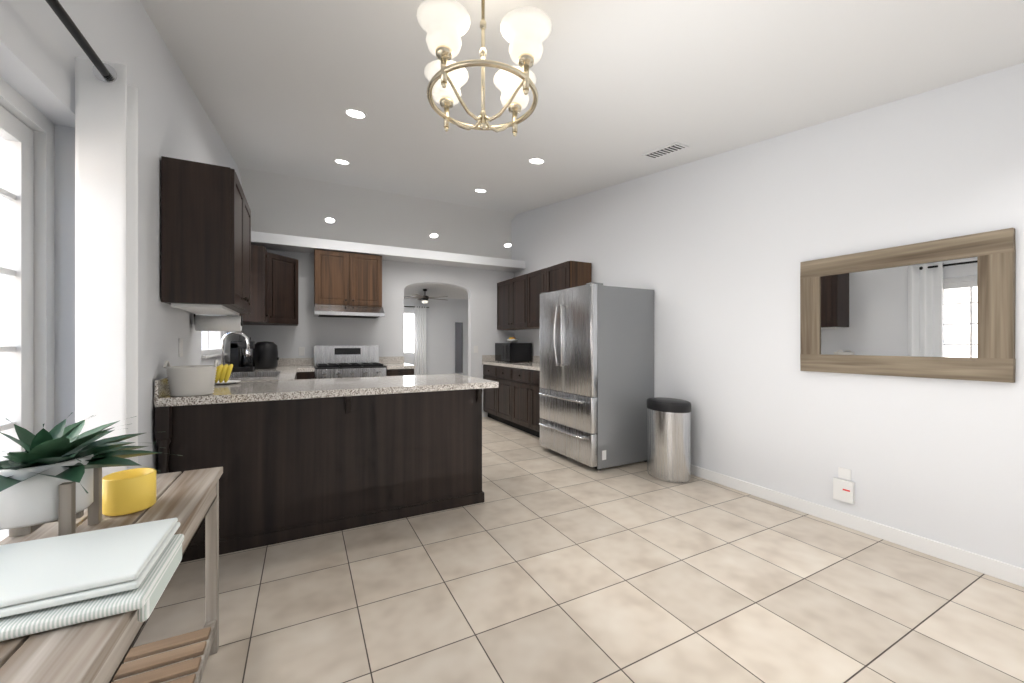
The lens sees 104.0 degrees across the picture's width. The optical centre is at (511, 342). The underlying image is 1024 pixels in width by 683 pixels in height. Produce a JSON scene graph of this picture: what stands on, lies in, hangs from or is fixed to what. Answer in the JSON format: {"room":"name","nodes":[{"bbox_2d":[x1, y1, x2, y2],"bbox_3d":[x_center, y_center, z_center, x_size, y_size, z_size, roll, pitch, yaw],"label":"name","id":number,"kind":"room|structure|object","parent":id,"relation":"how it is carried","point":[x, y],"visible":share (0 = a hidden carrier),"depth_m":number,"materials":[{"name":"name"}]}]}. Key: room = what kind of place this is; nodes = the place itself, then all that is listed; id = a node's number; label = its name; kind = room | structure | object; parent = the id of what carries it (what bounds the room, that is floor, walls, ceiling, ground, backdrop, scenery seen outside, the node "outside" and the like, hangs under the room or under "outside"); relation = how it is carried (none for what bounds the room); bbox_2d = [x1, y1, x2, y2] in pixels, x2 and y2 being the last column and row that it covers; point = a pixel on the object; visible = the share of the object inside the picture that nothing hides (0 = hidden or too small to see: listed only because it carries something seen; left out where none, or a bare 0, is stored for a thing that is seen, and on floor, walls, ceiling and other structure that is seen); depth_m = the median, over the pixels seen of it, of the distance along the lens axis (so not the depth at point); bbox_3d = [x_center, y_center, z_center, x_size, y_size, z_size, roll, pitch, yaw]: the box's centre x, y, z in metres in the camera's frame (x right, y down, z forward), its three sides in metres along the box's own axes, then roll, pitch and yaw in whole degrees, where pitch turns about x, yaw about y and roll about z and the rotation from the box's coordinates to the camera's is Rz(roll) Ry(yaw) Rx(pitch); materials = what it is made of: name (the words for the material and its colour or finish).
{"room":"kitchen","nodes":[
{"label":"kitchen","id":0,"kind":"room"},
{"bbox_2d":[0,0,251,540],"bbox_3d":[-2.638,-0.630,3.249,0.240,3.700,11.640,0,0,-28],"label":"wall","id":1,"kind":"structure","parent":0,"point":[38,53],"depth_m":1.92,"materials":[{"name":"white paint"}]},
{"bbox_2d":[0,77,54,540],"bbox_3d":[-1.330,0.205,0.660,0.110,2.030,1.800,0,0,-28],"label":"window","id":2,"kind":"structure","parent":1,"relation":"in","point":[27,250],"depth_m":1.39,"materials":[{"name":"white glass"}]},
{"bbox_2d":[45,0,109,75],"bbox_3d":[-1.074,-0.950,0.636,0.119,0.040,2.120,0,0,-28],"label":"curtain rod","id":3,"kind":"object","parent":1,"relation":"attached to","point":[60,12],"depth_m":1.22,"materials":[{"name":"black metal"}]},
{"bbox_2d":[75,57,137,477],"bbox_3d":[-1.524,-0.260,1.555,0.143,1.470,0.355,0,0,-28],"label":"curtain","id":4,"kind":"object","parent":3,"relation":"hanging from","point":[106,249],"visible":0.88,"depth_m":1.41,"materials":[{"name":"white fabric"}]},
{"bbox_2d":[178,338,182,356],"bbox_3d":[-2.172,0.030,2.623,0.007,0.120,0.080,0,0,-28],"label":"switch plate","id":5,"kind":"object","parent":1,"relation":"attached to","point":[180,349],"depth_m":2.60,"materials":[{"name":"white plastic"}]},
{"bbox_2d":[161,156,250,315],"bbox_3d":[-2.005,-0.630,2.710,0.366,0.840,0.860,0,0,-28],"label":"upper cabinet","id":6,"kind":"object","parent":1,"relation":"attached to","point":[205,239],"visible":1,"depth_m":2.34,"materials":[{"name":"brown wood"}]},
{"bbox_2d":[194,314,242,330],"bbox_3d":[-2.165,-0.148,2.954,0.292,0.122,0.116,0,0,-28],"label":"paper towel holder","id":7,"kind":"object","parent":6,"relation":"attached to","point":[215,323],"visible":1,"depth_m":2.91,"materials":[{"name":"white paper"}]},
{"bbox_2d":[201,315,226,357],"bbox_3d":[-2.724,-0.305,3.599,0.130,0.850,1.000,0,0,-28],"label":"kitchen window","id":8,"kind":"structure","parent":1,"relation":"in","point":[215,349],"depth_m":3.74,"materials":[{"name":"white glass"}]},
{"bbox_2d":[227,245,297,325],"bbox_3d":[-2.909,-0.640,4.754,0.650,0.820,0.960,0,0,-28],"label":"upper cabinet","id":9,"kind":"object","parent":1,"relation":"attached to","point":[274,289],"visible":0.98,"depth_m":4.69,"materials":[{"name":"brown wood"}]},
{"bbox_2d":[240,249,515,416],"bbox_3d":[-1.730,-0.055,5.988,3.900,2.550,0.120,0,0,-28],"label":"wall","id":10,"kind":"structure","parent":0,"point":[477,313],"depth_m":6.05,"materials":[{"name":"white paint"}]},
{"bbox_2d":[299,347,304,355],"bbox_3d":[-2.813,0.112,5.351,0.070,0.115,0.007,0,0,-28],"label":"switch plate","id":11,"kind":"object","parent":10,"relation":"attached to","point":[301,349],"depth_m":5.35,"materials":[{"name":"white plastic"}]},
{"bbox_2d":[314,249,384,317],"bbox_3d":[-2.197,-0.778,5.390,0.844,0.854,0.490,0,0,-28],"label":"range hood","id":12,"kind":"object","parent":10,"relation":"attached to","point":[347,284],"visible":0.98,"depth_m":5.28,"materials":[{"name":"brown wood"}]},
{"bbox_2d":[251,231,524,271],"bbox_3d":[-1.641,-1.272,5.837,3.920,0.125,0.530,0,0,-28],"label":"cap","id":13,"kind":"object","parent":10,"relation":"attached to","point":[279,242],"visible":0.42,"depth_m":5.53,"materials":[{"name":"white paint"}]},
{"bbox_2d":[404,312,413,353],"bbox_3d":[-2.845,-0.245,9.635,1.150,1.030,0.080,0,0,-28],"label":"window","id":14,"kind":"structure","parent":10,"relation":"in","point":[408,313],"depth_m":9.79,"materials":[{"name":"white"}]},
{"bbox_2d":[404,306,428,374],"bbox_3d":[-2.762,0.135,9.529,1.600,2.070,0.064,0,0,-28],"label":"curtain","id":15,"kind":"object","parent":10,"relation":"hanging from","point":[420,339],"visible":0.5,"depth_m":9.79,"materials":[{"name":"white fabric"}]},
{"bbox_2d":[455,322,462,372],"bbox_3d":[-1.369,0.120,10.318,0.200,1.300,0.028,0,0,-28],"label":"mosaic panel","id":16,"kind":"object","parent":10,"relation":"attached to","point":[458,347],"visible":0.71,"depth_m":10.30,"materials":[{"name":"grey"}]},
{"bbox_2d":[112,417,1023,682],"bbox_3d":[-0.226,1.270,4.505,5.680,0.100,11.640,0,0,-28],"label":"floor","id":17,"kind":"structure","parent":0,"point":[541,564],"depth_m":1.92,"materials":[{"name":"tile"}]},
{"bbox_2d":[0,467,222,682],"bbox_3d":[-1.014,0.860,0.898,0.390,0.720,1.430,0,0,-28],"label":"table","id":18,"kind":"object","parent":17,"relation":"on","point":[100,650],"visible":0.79,"depth_m":1.15,"materials":[{"name":"brown wood"}]},
{"bbox_2d":[0,413,181,536],"bbox_3d":[-1.114,0.344,1.040,0.384,0.306,0.541,0,0,-28],"label":"plant","id":19,"kind":"object","parent":18,"relation":"on","point":[54,474],"visible":1,"depth_m":0.97,"materials":[{"name":"green plant"}]},
{"bbox_2d":[0,534,183,641],"bbox_3d":[-0.924,0.504,0.785,0.386,0.061,0.295,0,0,-28],"label":"towel","id":20,"kind":"object","parent":18,"relation":"on","point":[143,598],"visible":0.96,"depth_m":0.73,"materials":[{"name":"white fabric"}]},
{"bbox_2d":[0,518,179,617],"bbox_3d":[-0.937,0.454,0.806,0.362,0.027,0.295,0,0,-28],"label":"book","id":21,"kind":"object","parent":20,"relation":"on","point":[39,574],"visible":0.98,"depth_m":0.80,"materials":[{"name":"white paper"}]},
{"bbox_2d":[102,468,155,515],"bbox_3d":[-1.151,0.445,1.204,0.120,0.104,0.120,0,0,-28],"label":"candle","id":22,"kind":"object","parent":18,"relation":"on","point":[128,491],"visible":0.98,"depth_m":1.17,"materials":[{"name":"yellow wax"}]},
{"bbox_2d":[218,358,314,381],"bbox_3d":[-2.522,0.710,4.202,0.831,1.020,2.302,0,0,-28],"label":"countertop","id":23,"kind":"structure","parent":17,"relation":"on","point":[293,368],"depth_m":4.37,"materials":[{"name":"beige stone"}]},
{"bbox_2d":[221,331,249,365],"bbox_3d":[-2.601,0.094,3.763,0.242,0.410,0.129,0,0,-28],"label":"faucet","id":24,"kind":"object","parent":23,"relation":"on","point":[228,334],"visible":0.69,"depth_m":3.71,"materials":[{"name":"silver metal"}]},
{"bbox_2d":[230,341,254,371],"bbox_3d":[-2.837,0.140,4.216,0.200,0.319,0.160,0,0,-28],"label":"coffee maker","id":25,"kind":"object","parent":23,"relation":"on","point":[246,362],"visible":0.81,"depth_m":4.14,"materials":[{"name":"black plastic"}]},
{"bbox_2d":[240,337,250,365],"bbox_3d":[-2.915,0.119,4.367,0.118,0.360,0.114,0,0,-28],"label":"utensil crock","id":26,"kind":"object","parent":23,"relation":"on","point":[242,352],"visible":0.1,"depth_m":4.34,"materials":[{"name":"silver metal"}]},
{"bbox_2d":[252,341,278,368],"bbox_3d":[-2.891,0.139,4.696,0.268,0.320,0.273,0,0,-28],"label":"air fryer","id":27,"kind":"object","parent":23,"relation":"on","point":[264,354],"visible":1,"depth_m":4.59,"materials":[{"name":"black plastic"}]},
{"bbox_2d":[153,374,498,562],"bbox_3d":[-1.227,0.712,3.030,2.049,1.024,0.972,0,0,-28],"label":"base cabinet","id":28,"kind":"object","parent":17,"relation":"on","point":[295,459],"visible":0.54,"depth_m":2.58,"materials":[{"name":"brown wood"}]},
{"bbox_2d":[163,360,218,396],"bbox_3d":[-1.849,0.199,2.313,0.242,0.200,0.235,0,0,-28],"label":"basket","id":29,"kind":"object","parent":28,"relation":"on","point":[190,380],"visible":1,"depth_m":2.23,"materials":[{"name":"white plastic"}]},
{"bbox_2d":[214,364,239,384],"bbox_3d":[-2.123,0.227,2.931,0.230,0.144,0.230,0,0,-28],"label":"plate","id":30,"kind":"object","parent":28,"relation":"on","point":[223,373],"visible":0.71,"depth_m":2.90,"materials":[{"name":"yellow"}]},
{"bbox_2d":[314,345,385,378],"bbox_3d":[-2.153,0.627,5.306,0.836,1.185,0.693,0,0,-28],"label":"range","id":31,"kind":"object","parent":17,"relation":"on","point":[347,361],"visible":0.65,"depth_m":5.38,"materials":[{"name":"silver metal"}]},
{"bbox_2d":[379,356,414,375],"bbox_3d":[-1.617,0.710,5.585,0.365,1.020,0.683,0,0,-28],"label":"countertop","id":32,"kind":"structure","parent":17,"relation":"on","point":[396,366],"depth_m":5.36,"materials":[{"name":"beige stone"}]},
{"bbox_2d":[482,355,509,425],"bbox_3d":[0.016,0.710,6.231,0.603,1.020,1.045,0,0,-28],"label":"base cabinet","id":33,"kind":"object","parent":17,"relation":"on","point":[496,401],"depth_m":6.09,"materials":[{"name":"brown wood"}]},
{"bbox_2d":[495,343,531,362],"bbox_3d":[0.000,0.149,6.359,0.428,0.299,0.520,0,0,-28],"label":"microwave","id":34,"kind":"object","parent":33,"relation":"on","point":[513,352],"visible":1,"depth_m":6.17,"materials":[{"name":"black plastic"}]},
{"bbox_2d":[507,337,518,342],"bbox_3d":[0.012,-0.049,6.387,0.200,0.095,0.200,0,0,-28],"label":"fruit bowl","id":35,"kind":"object","parent":34,"relation":"on","point":[511,340],"visible":1,"depth_m":6.33,"materials":[{"name":"white"}]},
{"bbox_2d":[510,356,540,437],"bbox_3d":[0.493,0.710,5.314,0.603,1.020,1.023,0,0,-28],"label":"base cabinet","id":36,"kind":"object","parent":17,"relation":"on","point":[513,399],"depth_m":5.33,"materials":[{"name":"brown wood"}]},
{"bbox_2d":[539,282,653,470],"bbox_3d":[0.854,0.325,4.322,0.870,1.790,0.951,0,0,-28],"label":"fridge","id":37,"kind":"object","parent":17,"relation":"on","point":[596,366],"visible":1,"depth_m":3.95,"materials":[{"name":"grey metal"}]},
{"bbox_2d":[646,397,690,482],"bbox_3d":[1.425,0.869,3.651,0.319,0.703,0.422,0,0,-28],"label":"trash can","id":38,"kind":"object","parent":17,"relation":"on","point":[668,439],"visible":0.98,"depth_m":3.50,"materials":[{"name":"silver metal"}]},
{"bbox_2d":[140,0,1023,298],"bbox_3d":[-0.226,-2.026,4.505,5.680,1.908,11.640,0,0,-28],"label":"ceiling","id":39,"kind":"structure","parent":0,"point":[280,86],"depth_m":2.57,"materials":[{"name":"white paint"}]},
{"bbox_2d":[324,217,335,222],"bbox_3d":[-2.851,-1.926,6.267,0.174,0.056,0.171,0,0,-36],"label":"recessed light","id":40,"kind":"object","parent":39,"relation":"in","point":[327,219],"depth_m":6.25,"materials":[{"name":"white"}]},
{"bbox_2d":[333,159,349,164],"bbox_3d":[-1.884,-2.010,4.431,0.174,0.035,0.174,0,0,-36],"label":"recessed light","id":41,"kind":"object","parent":39,"relation":"in","point":[340,161],"depth_m":4.41,"materials":[{"name":"white"}]},
{"bbox_2d":[343,108,366,118],"bbox_3d":[-1.228,-1.801,3.138,0.174,0.035,0.174,0,0,-36],"label":"recessed light","id":42,"kind":"object","parent":39,"relation":"in","point":[355,113],"depth_m":3.12,"materials":[{"name":"white"}]},
{"bbox_2d":[404,289,447,302],"bbox_3d":[-2.066,-1.102,9.457,1.216,0.340,1.162,0,0,-28],"label":"ceiling fan","id":43,"kind":"object","parent":39,"relation":"hanging from","point":[424,298],"visible":0.98,"depth_m":9.36,"materials":[{"name":"black metal"}]},
{"bbox_2d":[429,233,438,237],"bbox_3d":[-1.385,-1.909,7.101,0.174,0.056,0.171,0,0,-36],"label":"recessed light","id":44,"kind":"object","parent":39,"relation":"in","point":[433,235],"depth_m":7.09,"materials":[{"name":"white"}]},
{"bbox_2d":[474,189,486,191],"bbox_3d":[-0.418,-2.025,5.307,0.174,0.035,0.174,0,0,-36],"label":"recessed light","id":45,"kind":"object","parent":39,"relation":"in","point":[477,190],"depth_m":5.28,"materials":[{"name":"white"}]},
{"bbox_2d":[417,0,551,135],"bbox_3d":[-0.124,-1.228,1.710,0.521,0.637,0.521,0,0,-7],"label":"chandelier","id":46,"kind":"object","parent":39,"relation":"hanging from","point":[445,26],"visible":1,"depth_m":1.55,"materials":[{"name":"beige"}]},
{"bbox_2d":[528,158,544,163],"bbox_3d":[0.244,-1.810,3.971,0.174,0.035,0.174,0,0,-36],"label":"recessed light","id":47,"kind":"object","parent":39,"relation":"in","point":[531,160],"depth_m":3.96,"materials":[{"name":"white"}]},
{"bbox_2d":[642,142,688,158],"bbox_3d":[1.325,-1.668,3.475,0.150,0.067,0.378,0,0,-28],"label":"ceiling vent","id":48,"kind":"object","parent":39,"relation":"in","point":[666,150],"visible":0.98,"depth_m":3.45,"materials":[{"name":"white metal"}]},
{"bbox_2d":[511,63,1023,568],"bbox_3d":[1.864,-0.630,3.479,0.120,3.700,7.890,0,0,-28],"label":"wall","id":49,"kind":"structure","parent":0,"point":[712,252],"depth_m":2.78,"materials":[{"name":"white paint"}]},
{"bbox_2d":[497,274,524,329],"bbox_3d":[0.131,-0.610,6.289,0.340,0.780,1.042,0,0,-28],"label":"upper cabinet","id":50,"kind":"object","parent":49,"relation":"attached to","point":[518,302],"depth_m":6.19,"materials":[{"name":"brown wood"}]},
{"bbox_2d":[525,261,590,328],"bbox_3d":[0.607,-0.610,5.374,0.340,0.780,1.023,0,0,-28],"label":"upper cabinet","id":51,"kind":"object","parent":49,"relation":"attached to","point":[568,274],"depth_m":5.25,"materials":[{"name":"brown wood"}]},
{"bbox_2d":[833,467,854,503],"bbox_3d":[2.208,0.938,2.652,0.030,0.221,0.116,0,0,-28],"label":"electrical outlet plate","id":52,"kind":"object","parent":49,"relation":"attached to","point":[843,490],"visible":1,"depth_m":2.64,"materials":[{"name":"white plastic"}]},
{"bbox_2d":[691,465,1023,586],"bbox_3d":[2.526,1.175,2.068,0.015,0.090,4.543,0,0,-28],"label":"baseboard","id":53,"kind":"structure","parent":49,"relation":"attached to","point":[1010,573],"depth_m":2.48,"materials":[{"name":"white wood"}]},
{"bbox_2d":[800,228,1015,382],"bbox_3d":[2.310,-0.190,2.448,0.038,0.780,0.972,0,0,-28],"label":"mirror","id":54,"kind":"object","parent":49,"relation":"attached to","point":[942,309],"visible":0.98,"depth_m":2.33,"materials":[{"name":"brown wood"}]},
{"label":"outside","id":55,"kind":"structure","parent":0,"visible":0},
{"bbox_2d":[404,314,413,351],"bbox_3d":[-3.665,-4.280,2.602,20.100,13.000,24.000,0,0,-28],"label":"skyglow","id":56,"kind":"structure","parent":55,"point":[410,339],"depth_m":11.74,"materials":[{"name":"white"}]}
]}

